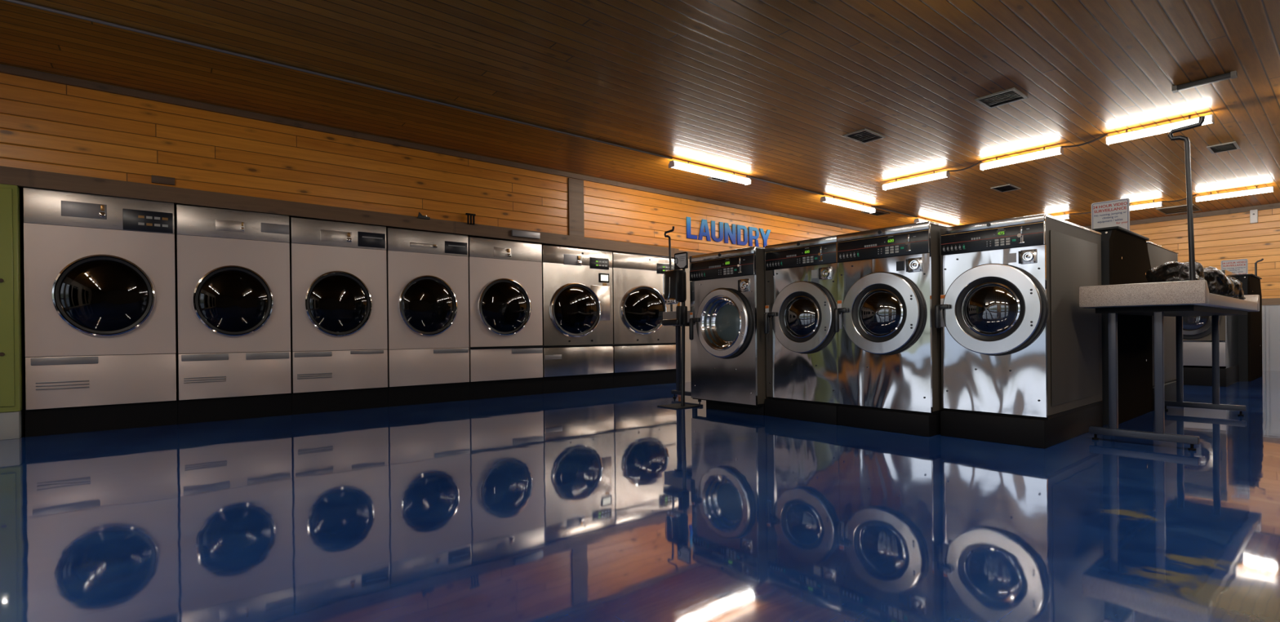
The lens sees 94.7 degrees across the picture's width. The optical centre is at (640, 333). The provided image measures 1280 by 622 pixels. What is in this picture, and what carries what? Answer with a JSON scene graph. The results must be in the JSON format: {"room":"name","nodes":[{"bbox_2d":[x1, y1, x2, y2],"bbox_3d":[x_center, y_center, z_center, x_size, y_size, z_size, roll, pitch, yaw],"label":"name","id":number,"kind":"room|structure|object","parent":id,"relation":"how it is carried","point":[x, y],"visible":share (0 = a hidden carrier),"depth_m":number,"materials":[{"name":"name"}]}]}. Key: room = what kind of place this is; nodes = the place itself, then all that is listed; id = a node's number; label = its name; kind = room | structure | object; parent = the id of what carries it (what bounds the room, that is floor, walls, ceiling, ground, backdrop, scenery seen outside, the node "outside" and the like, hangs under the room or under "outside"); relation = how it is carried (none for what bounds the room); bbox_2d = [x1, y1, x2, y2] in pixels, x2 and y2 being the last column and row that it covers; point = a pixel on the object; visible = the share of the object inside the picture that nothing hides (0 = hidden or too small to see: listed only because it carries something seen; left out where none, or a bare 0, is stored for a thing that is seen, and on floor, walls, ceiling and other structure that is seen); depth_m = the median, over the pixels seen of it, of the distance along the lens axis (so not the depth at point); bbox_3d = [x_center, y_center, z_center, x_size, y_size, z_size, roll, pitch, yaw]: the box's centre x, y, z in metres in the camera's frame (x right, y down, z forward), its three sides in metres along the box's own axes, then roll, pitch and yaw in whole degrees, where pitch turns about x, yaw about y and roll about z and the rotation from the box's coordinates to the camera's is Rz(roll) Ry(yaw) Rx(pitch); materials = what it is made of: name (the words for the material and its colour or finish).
{"room":"laundry","nodes":[
{"label":"laundry","id":0,"kind":"room"},
{"bbox_2d":[0,72,860,356],"bbox_3d":[-0.192,-0.647,8.803,17.400,2.725,1.388,-1,0,-39],"label":"wall","id":1,"kind":"structure","parent":0,"point":[45,126],"depth_m":5.57,"materials":[{"name":"orange wood"}]},
{"bbox_2d":[151,174,174,185],"bbox_3d":[-3.939,-1.264,4.862,0.150,0.060,0.022,-1,0,-39],"label":"wood block","id":2,"kind":"object","parent":1,"relation":"attached to","point":[155,179],"visible":1,"depth_m":4.85,"materials":[{"name":"brown wood"}]},
{"bbox_2d":[0,165,679,257],"bbox_3d":[-2.290,-1.149,6.182,7.250,0.190,0.047,-1,0,-39],"label":"trim","id":3,"kind":"structure","parent":1,"relation":"attached to","point":[20,177],"depth_m":5.35,"materials":[{"name":"wood"}]},
{"bbox_2d":[417,212,430,219],"bbox_3d":[-2.270,-1.231,6.155,0.129,0.064,0.020,-1,0,-39],"label":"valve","id":4,"kind":"object","parent":1,"relation":"attached to","point":[420,215],"visible":1,"depth_m":6.14,"materials":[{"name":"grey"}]},
{"bbox_2d":[0,63,869,231],"bbox_3d":[0.267,-1.985,8.273,17.270,0.057,0.027,-1,0,-39],"label":"trim","id":5,"kind":"structure","parent":1,"relation":"attached to","point":[4,68],"depth_m":5.68,"materials":[{"name":"wood"}]},
{"bbox_2d":[465,213,475,225],"bbox_3d":[-1.872,-1.259,6.478,0.110,0.120,0.020,-1,0,-39],"label":"wall bracket","id":6,"kind":"object","parent":1,"relation":"attached to","point":[467,214],"visible":1,"depth_m":6.47,"materials":[{"name":"black metal"}]},
{"bbox_2d":[511,230,540,239],"bbox_3d":[-1.346,-1.160,6.897,0.360,0.070,0.030,-1,0,-39],"label":"raceway","id":7,"kind":"object","parent":1,"relation":"attached to","point":[513,233],"visible":1,"depth_m":6.88,"materials":[{"name":"grey metal"}]},
{"bbox_2d":[568,177,584,236],"bbox_3d":[-0.814,-1.576,7.397,0.220,0.720,0.022,-1,0,-39],"label":"trim","id":8,"kind":"structure","parent":1,"relation":"attached to","point":[575,187],"depth_m":7.38,"materials":[{"name":"grey metal"}]},
{"bbox_2d":[680,258,690,382],"bbox_3d":[3.776,-0.230,11.116,8.270,1.800,0.012,-1,0,-39],"label":"trim","id":9,"kind":"structure","parent":1,"relation":"attached to","point":[687,341],"depth_m":8.60,"materials":[{"name":"beige"}]},
{"bbox_2d":[686,216,697,239],"bbox_3d":[0.746,-1.549,8.661,0.205,0.310,0.018,-1,0,-39],"label":"letter","id":10,"kind":"object","parent":1,"relation":"attached to","point":[688,219],"depth_m":8.62,"materials":[{"name":"blue plastic"}]},
{"bbox_2d":[679,250,707,258],"bbox_3d":[3.763,-1.182,11.102,8.350,0.105,0.027,-1,0,-39],"label":"trim","id":11,"kind":"structure","parent":1,"relation":"attached to","point":[690,253],"depth_m":8.64,"materials":[{"name":"wood"}]},
{"bbox_2d":[697,218,711,240],"bbox_3d":[0.948,-1.552,8.825,0.257,0.310,0.018,-1,0,-39],"label":"letter","id":12,"kind":"object","parent":1,"relation":"attached to","point":[704,224],"depth_m":8.81,"materials":[{"name":"blue plastic"}]},
{"bbox_2d":[711,220,723,241],"bbox_3d":[1.163,-1.554,8.999,0.252,0.310,0.018,-1,0,-39],"label":"letter","id":13,"kind":"object","parent":1,"relation":"attached to","point":[714,238],"depth_m":8.98,"materials":[{"name":"blue plastic"}]},
{"bbox_2d":[724,222,736,244],"bbox_3d":[1.386,-1.557,9.180,0.246,0.310,0.018,-1,0,-39],"label":"letter","id":14,"kind":"object","parent":1,"relation":"attached to","point":[727,231],"depth_m":9.16,"materials":[{"name":"blue plastic"}]},
{"bbox_2d":[736,224,747,245],"bbox_3d":[1.606,-1.559,9.359,0.239,0.310,0.018,-1,0,-39],"label":"letter","id":15,"kind":"object","parent":1,"relation":"attached to","point":[739,228],"depth_m":9.34,"materials":[{"name":"blue plastic"}]},
{"bbox_2d":[748,226,759,246],"bbox_3d":[1.825,-1.562,9.536,0.240,0.310,0.018,-1,0,-39],"label":"letter","id":16,"kind":"object","parent":1,"relation":"attached to","point":[751,237],"depth_m":9.50,"materials":[{"name":"blue plastic"}]},
{"bbox_2d":[759,228,770,247],"bbox_3d":[2.042,-1.564,9.712,0.284,0.310,0.018,-1,0,-39],"label":"letter","id":17,"kind":"object","parent":1,"relation":"attached to","point":[765,236],"depth_m":9.70,"materials":[{"name":"blue plastic"}]},
{"bbox_2d":[0,370,1279,621],"bbox_3d":[3.171,0.739,4.754,17.500,0.100,12.000,-1,0,-39],"label":"floor","id":18,"kind":"structure","parent":0,"point":[614,504],"depth_m":2.32,"materials":[{"name":"blue tile"}]},
{"bbox_2d":[0,183,26,439],"bbox_3d":[-5.157,-0.152,4.561,0.635,1.850,1.220,-1,0,-39],"label":"storage cabinet","id":19,"kind":"object","parent":18,"relation":"on","point":[12,336],"visible":0.69,"depth_m":4.28,"materials":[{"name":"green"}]},
{"bbox_2d":[22,187,177,437],"bbox_3d":[-4.536,-0.158,5.029,0.888,1.848,1.171,-1,0,-39],"label":"dryer","id":20,"kind":"object","parent":18,"relation":"on","point":[100,288],"visible":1,"depth_m":4.59,"materials":[{"name":"silver metal"}]},
{"bbox_2d":[174,204,292,424],"bbox_3d":[-3.868,-0.160,5.571,0.828,1.837,1.171,-1,0,-39],"label":"dryer","id":21,"kind":"object","parent":18,"relation":"on","point":[233,307],"visible":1,"depth_m":5.14,"materials":[{"name":"silver metal"}]},
{"bbox_2d":[288,217,387,414],"bbox_3d":[-3.216,-0.162,6.100,0.848,1.825,1.171,-1,0,-39],"label":"dryer","id":22,"kind":"object","parent":18,"relation":"on","point":[338,270],"visible":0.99,"depth_m":5.66,"materials":[{"name":"silver metal"}]},
{"bbox_2d":[386,227,469,406],"bbox_3d":[-2.551,-0.165,6.638,0.858,1.817,1.171,-1,0,-39],"label":"dryer","id":23,"kind":"object","parent":18,"relation":"on","point":[428,335],"visible":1,"depth_m":6.20,"materials":[{"name":"silver metal"}]},
{"bbox_2d":[467,236,543,399],"bbox_3d":[-1.860,-0.168,7.199,0.918,1.805,1.171,-1,0,-39],"label":"dryer","id":24,"kind":"object","parent":18,"relation":"on","point":[505,325],"visible":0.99,"depth_m":6.76,"materials":[{"name":"silver metal"}]},
{"bbox_2d":[541,244,614,394],"bbox_3d":[-1.095,-0.172,7.819,1.048,1.797,1.171,-1,0,-39],"label":"dryer","id":25,"kind":"object","parent":18,"relation":"on","point":[577,295],"visible":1,"depth_m":7.37,"materials":[{"name":"silver metal"}]},
{"bbox_2d":[612,252,677,387],"bbox_3d":[-0.240,-0.181,8.512,1.148,1.794,1.171,-1,0,-39],"label":"dryer","id":26,"kind":"object","parent":18,"relation":"on","point":[644,349],"visible":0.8,"depth_m":8.02,"materials":[{"name":"silver metal"}]},
{"bbox_2d":[657,251,699,408],"bbox_3d":[0.364,-0.035,5.776,0.300,1.500,0.305,-1,0,-39],"label":"stand","id":27,"kind":"object","parent":18,"relation":"on","point":[675,281],"visible":1,"depth_m":5.68,"materials":[{"name":"grey metal"}]},
{"bbox_2d":[661,319,684,325],"bbox_3d":[0.319,-0.109,5.743,0.130,0.060,0.240,-1,0,-39],"label":"drip tray","id":28,"kind":"object","parent":27,"relation":"on","point":[665,322],"depth_m":5.67,"materials":[{"name":"black plastic"}]},
{"bbox_2d":[662,269,686,304],"bbox_3d":[0.329,-0.449,5.727,0.148,0.330,0.200,-1,0,-39],"label":"dispenser","id":29,"kind":"object","parent":27,"relation":"on","point":[675,281],"depth_m":5.66,"materials":[{"name":"silver metal"}]},
{"bbox_2d":[662,226,701,400],"bbox_3d":[1.406,-0.244,7.155,2.600,1.892,0.552,-1,0,-39],"label":"folding table","id":30,"kind":"object","parent":18,"relation":"on","point":[666,315],"visible":0.28,"depth_m":6.50,"materials":[{"name":"black metal"}]},
{"bbox_2d":[688,246,768,415],"bbox_3d":[1.149,-0.038,5.692,1.305,1.490,0.796,-1,0,-39],"label":"washing machine","id":31,"kind":"object","parent":18,"relation":"on","point":[727,336],"visible":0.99,"depth_m":5.28,"materials":[{"name":"silver metal"}]},
{"bbox_2d":[764,235,840,425],"bbox_3d":[1.728,-0.049,5.184,1.305,1.503,0.704,-1,0,-39],"label":"washing machine","id":32,"kind":"object","parent":18,"relation":"on","point":[802,341],"visible":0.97,"depth_m":4.79,"materials":[{"name":"silver metal"}]},
{"bbox_2d":[834,221,951,436],"bbox_3d":[2.172,-0.052,4.636,1.305,1.503,0.707,-1,0,-39],"label":"washing machine","id":33,"kind":"object","parent":18,"relation":"on","point":[890,380],"visible":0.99,"depth_m":4.21,"materials":[{"name":"silver metal"}]},
{"bbox_2d":[934,213,1102,448],"bbox_3d":[2.703,-0.037,4.172,1.325,1.463,0.637,-1,0,-39],"label":"washing machine","id":34,"kind":"object","parent":18,"relation":"on","point":[1021,359],"visible":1,"depth_m":3.81,"materials":[{"name":"silver metal"}]},
{"bbox_2d":[1092,226,1152,425],"bbox_3d":[3.349,-0.060,5.563,1.230,1.491,2.075,-1,0,-39],"label":"washing machine","id":35,"kind":"object","parent":18,"relation":"on","point":[1125,258],"visible":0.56,"depth_m":4.64,"materials":[{"name":"black metal"}]},
{"bbox_2d":[1091,198,1129,230],"bbox_3d":[3.948,-0.965,4.963,0.006,0.310,0.258,-1,0,-39],"label":"warning sign","id":36,"kind":"object","parent":35,"relation":"on","point":[1112,213],"visible":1,"depth_m":4.96,"materials":[{"name":"white plastic"}]},
{"bbox_2d":[1146,241,1178,410],"bbox_3d":[4.801,-0.074,5.844,1.340,1.488,0.652,-1,0,-39],"label":"washing machine","id":37,"kind":"object","parent":18,"relation":"on","point":[1158,255],"visible":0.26,"depth_m":5.66,"materials":[{"name":"silver"}]},
{"bbox_2d":[1079,115,1259,450],"bbox_3d":[4.046,-0.290,4.414,2.650,1.942,0.598,-1,0,-39],"label":"folding table","id":38,"kind":"object","parent":18,"relation":"on","point":[1179,300],"visible":1,"depth_m":3.67,"materials":[{"name":"grey metal"}]},
{"bbox_2d":[1146,261,1204,282],"bbox_3d":[3.547,-0.361,3.916,0.570,0.230,0.290,-1,0,-39],"label":"garbage bag","id":39,"kind":"object","parent":38,"relation":"on","point":[1173,271],"visible":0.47,"depth_m":3.79,"materials":[{"name":"black plastic"}]},
{"bbox_2d":[1203,266,1235,297],"bbox_3d":[4.041,-0.365,4.191,0.523,0.229,0.249,-1,0,-39],"label":"garbage bag","id":40,"kind":"object","parent":38,"relation":"on","point":[1218,283],"visible":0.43,"depth_m":4.06,"materials":[{"name":"black plastic"}]},
{"bbox_2d":[1226,275,1245,299],"bbox_3d":[4.495,-0.349,4.555,0.476,0.185,0.241,-1,0,-39],"label":"garbage bag","id":41,"kind":"object","parent":38,"relation":"on","point":[1238,293],"visible":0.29,"depth_m":4.43,"materials":[{"name":"black plastic"}]},
{"bbox_2d":[1182,269,1239,386],"bbox_3d":[7.288,-0.069,7.718,1.195,1.420,0.638,-1,0,-39],"label":"washing machine","id":42,"kind":"object","parent":18,"relation":"on","point":[1197,330],"visible":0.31,"depth_m":7.33,"materials":[{"name":"silver metal"}]},
{"bbox_2d":[1237,273,1262,381],"bbox_3d":[8.189,-0.083,8.676,1.350,1.426,1.235,-1,0,-39],"label":"cabinet","id":43,"kind":"object","parent":18,"relation":"on","point":[1250,326],"visible":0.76,"depth_m":7.87,"materials":[{"name":"black"}]},
{"bbox_2d":[1221,258,1248,274],"bbox_3d":[8.121,-0.904,8.074,0.006,0.218,0.260,-1,0,-39],"label":"warning sign","id":44,"kind":"object","parent":43,"relation":"on","point":[1235,266],"visible":0.88,"depth_m":8.06,"materials":[{"name":"white"}]},
{"bbox_2d":[1254,258,1263,275],"bbox_3d":[9.246,-0.252,8.839,0.100,1.742,0.135,-1,0,-39],"label":"stand","id":45,"kind":"object","parent":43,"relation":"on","point":[1261,260],"visible":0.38,"depth_m":8.84,"materials":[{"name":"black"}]},
{"bbox_2d":[0,0,1279,230],"bbox_3d":[3.142,-2.086,4.749,17.500,0.100,12.000,-1,0,-39],"label":"ceiling","id":46,"kind":"structure","parent":0,"point":[766,90],"depth_m":4.69,"materials":[{"name":"brown wood"}]},
{"bbox_2d":[2,0,672,159],"bbox_3d":[-2.419,-1.967,4.488,7.131,0.022,0.022,-1,0,-39],"label":"conduit","id":47,"kind":"object","parent":46,"relation":"attached to","point":[17,2],"visible":1,"depth_m":4.34,"materials":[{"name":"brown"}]},
{"bbox_2d":[668,160,751,185],"bbox_3d":[0.860,-1.960,7.146,1.326,0.114,0.094,-1,0,-39],"label":"ceiling light","id":48,"kind":"object","parent":46,"relation":"attached to","point":[673,164],"visible":1,"depth_m":7.07,"materials":[{"name":"white plastic"}]},
{"bbox_2d":[706,177,729,182],"bbox_3d":[1.029,-2.014,7.697,0.324,0.012,0.138,-1,0,-39],"label":"ceiling vent","id":49,"kind":"object","parent":46,"relation":"in","point":[708,178],"visible":0.65,"depth_m":7.71,"materials":[{"name":"grey metal"}]},
{"bbox_2d":[746,175,823,195],"bbox_3d":[2.006,-2.019,8.075,1.683,0.022,0.022,-1,0,-39],"label":"conduit","id":50,"kind":"object","parent":46,"relation":"attached to","point":[751,177],"visible":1,"depth_m":8.01,"materials":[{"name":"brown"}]},
{"bbox_2d":[820,195,875,213],"bbox_3d":[3.187,-1.988,9.032,1.372,0.114,0.094,-1,0,-39],"label":"ceiling light","id":51,"kind":"object","parent":46,"relation":"attached to","point":[825,199],"visible":1,"depth_m":8.95,"materials":[{"name":"white"}]},
{"bbox_2d":[842,128,885,143],"bbox_3d":[2.289,-2.024,6.048,0.398,0.012,0.247,-1,0,-39],"label":"ceiling vent","id":52,"kind":"object","parent":46,"relation":"in","point":[864,135],"visible":1,"depth_m":6.04,"materials":[{"name":"grey metal"}]},
{"bbox_2d":[861,209,889,216],"bbox_3d":[3.975,-2.049,9.995,0.502,0.012,0.243,-1,0,-39],"label":"ceiling vent","id":53,"kind":"object","parent":46,"relation":"in","point":[877,212],"visible":0.8,"depth_m":10.03,"materials":[{"name":"grey metal"}]},
{"bbox_2d":[871,205,917,217],"bbox_3d":[4.277,-2.045,9.917,1.493,0.022,0.022,-1,0,-39],"label":"conduit","id":54,"kind":"object","parent":46,"relation":"attached to","point":[871,206],"visible":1,"depth_m":9.86,"materials":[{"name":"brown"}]},
{"bbox_2d":[882,170,950,190],"bbox_3d":[3.530,-1.988,7.607,0.094,0.114,0.837,-1,0,-39],"label":"ceiling light","id":55,"kind":"object","parent":46,"relation":"attached to","point":[944,174],"visible":1,"depth_m":7.55,"materials":[{"name":"white plastic"}]},
{"bbox_2d":[914,217,949,225],"bbox_3d":[5.476,-2.014,10.888,1.608,0.114,0.094,-1,0,-39],"label":"ceiling light","id":56,"kind":"object","parent":46,"relation":"attached to","point":[917,220],"visible":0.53,"depth_m":10.40,"materials":[{"name":"white plastic"}]},
{"bbox_2d":[947,160,982,171],"bbox_3d":[3.912,-2.014,7.135,0.020,0.071,0.398,-1,0,-39],"label":"conduit","id":57,"kind":"object","parent":46,"relation":"attached to","point":[966,168],"visible":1,"depth_m":7.12,"materials":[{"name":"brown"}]},
{"bbox_2d":[974,87,1027,108],"bbox_3d":[3.111,-2.030,5.093,0.316,0.012,0.306,-1,0,-39],"label":"ceiling vent","id":58,"kind":"object","parent":46,"relation":"in","point":[1011,95],"visible":1,"depth_m":5.09,"materials":[{"name":"grey metal"}]},
{"bbox_2d":[990,184,1021,192],"bbox_3d":[5.169,-2.058,8.357,0.410,0.012,0.248,-1,0,-39],"label":"ceiling vent","id":59,"kind":"object","parent":46,"relation":"in","point":[1006,188],"visible":1,"depth_m":8.35,"materials":[{"name":"grey metal"}]},
{"bbox_2d":[979,146,1063,170],"bbox_3d":[4.286,-1.994,6.674,0.094,0.114,0.812,-1,0,-39],"label":"ceiling light","id":60,"kind":"object","parent":46,"relation":"attached to","point":[1057,150],"visible":1,"depth_m":6.62,"materials":[{"name":"white plastic"}]},
{"bbox_2d":[1049,212,1071,219],"bbox_3d":[7.241,-2.031,10.254,0.094,0.114,0.361,-1,0,-39],"label":"ceiling light","id":61,"kind":"object","parent":46,"relation":"attached to","point":[1067,215],"visible":0.55,"depth_m":10.15,"materials":[{"name":"white plastic"}]},
{"bbox_2d":[1056,215,1068,219],"bbox_3d":[7.241,-2.001,10.254,0.090,0.052,0.345,-1,0,-39],"label":"diffuser","id":62,"kind":"object","parent":61,"relation":"attached to","point":[1062,217],"depth_m":10.16,"materials":[{"name":"white plastic"}]},
{"bbox_2d":[1069,211,1091,214],"bbox_3d":[7.575,-2.057,9.842,0.020,0.071,0.718,-1,0,-39],"label":"conduit","id":63,"kind":"object","parent":46,"relation":"attached to","point":[1091,211],"visible":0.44,"depth_m":10.00,"materials":[{"name":"grey metal"}]},
{"bbox_2d":[1061,133,1107,147],"bbox_3d":[4.663,-2.020,6.208,0.020,0.071,0.406,-1,0,-39],"label":"conduit","id":64,"kind":"object","parent":46,"relation":"attached to","point":[1105,135],"visible":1,"depth_m":6.19,"materials":[{"name":"grey"}]},
{"bbox_2d":[1129,200,1163,210],"bbox_3d":[7.954,-2.037,9.374,0.094,0.114,0.506,-1,0,-39],"label":"ceiling light","id":65,"kind":"object","parent":46,"relation":"attached to","point":[1153,204],"visible":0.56,"depth_m":9.30,"materials":[{"name":"white"}]},
{"bbox_2d":[1105,114,1214,145],"bbox_3d":[5.034,-2.000,5.751,0.094,0.114,0.794,-1,0,-39],"label":"ceiling light","id":66,"kind":"object","parent":46,"relation":"attached to","point":[1210,118],"visible":1,"depth_m":5.74,"materials":[{"name":"white"}]},
{"bbox_2d":[1155,204,1202,214],"bbox_3d":[9.112,-2.100,9.986,0.772,0.012,0.469,-1,0,-39],"label":"ceiling vent","id":67,"kind":"object","parent":46,"relation":"in","point":[1178,209],"visible":0.94,"depth_m":9.99,"materials":[{"name":"grey metal"}]},
{"bbox_2d":[1161,194,1196,202],"bbox_3d":[8.234,-2.062,9.028,0.020,0.071,0.403,-1,0,-39],"label":"conduit","id":68,"kind":"object","parent":46,"relation":"attached to","point":[1195,194],"visible":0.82,"depth_m":9.05,"materials":[{"name":"grey metal"}]},
{"bbox_2d":[1171,70,1237,93],"bbox_3d":[4.545,-2.031,4.764,0.070,0.038,0.377,-1,0,-39],"label":"ceiling track","id":69,"kind":"object","parent":46,"relation":"attached to","point":[1233,74],"visible":1,"depth_m":4.74,"materials":[{"name":"grey metal"}]},
{"bbox_2d":[1206,141,1239,153],"bbox_3d":[6.478,-2.067,6.559,0.377,0.012,0.228,-1,0,-39],"label":"ceiling vent","id":70,"kind":"object","parent":46,"relation":"in","point":[1229,146],"visible":1,"depth_m":6.55,"materials":[{"name":"grey metal"}]},
{"bbox_2d":[1195,186,1274,202],"bbox_3d":[8.607,-2.042,8.569,0.094,0.114,0.804,-1,0,-39],"label":"ceiling light","id":71,"kind":"object","parent":46,"relation":"attached to","point":[1271,188],"visible":1,"depth_m":8.53,"materials":[{"name":"white plastic"}]},
{"bbox_2d":[1129,208,1279,298],"bbox_3d":[9.899,-0.752,10.249,0.100,2.725,11.850,-1,0,-39],"label":"wall","id":72,"kind":"structure","parent":0,"point":[1217,238],"depth_m":10.02,"materials":[{"name":"brown wood"}]},
{"bbox_2d":[1083,203,1279,229],"bbox_3d":[10.280,-2.078,9.656,0.030,0.080,10.435,-1,0,-39],"label":"trim","id":73,"kind":"structure","parent":72,"relation":"attached to","point":[1273,206],"depth_m":10.21,"materials":[{"name":"wood"}]},
{"bbox_2d":[1249,208,1257,223],"bbox_3d":[10.165,-1.943,9.780,0.056,0.220,0.090,-1,0,-39],"label":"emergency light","id":74,"kind":"object","parent":72,"relation":"attached to","point":[1253,213],"visible":1,"depth_m":9.77,"materials":[{"name":"white paint"}]},
{"bbox_2d":[1262,304,1279,370],"bbox_3d":[10.296,0.070,9.666,0.032,1.075,10.450,-1,0,-39],"label":"trim","id":75,"kind":"structure","parent":72,"relation":"attached to","point":[1270,313],"depth_m":9.65,"materials":[{"name":"silver metal"}]},
{"bbox_2d":[1262,297,1279,305],"bbox_3d":[10.286,-0.523,9.668,0.035,0.110,10.462,-1,0,-39],"label":"trim","id":76,"kind":"structure","parent":72,"relation":"attached to","point":[1269,301],"depth_m":9.63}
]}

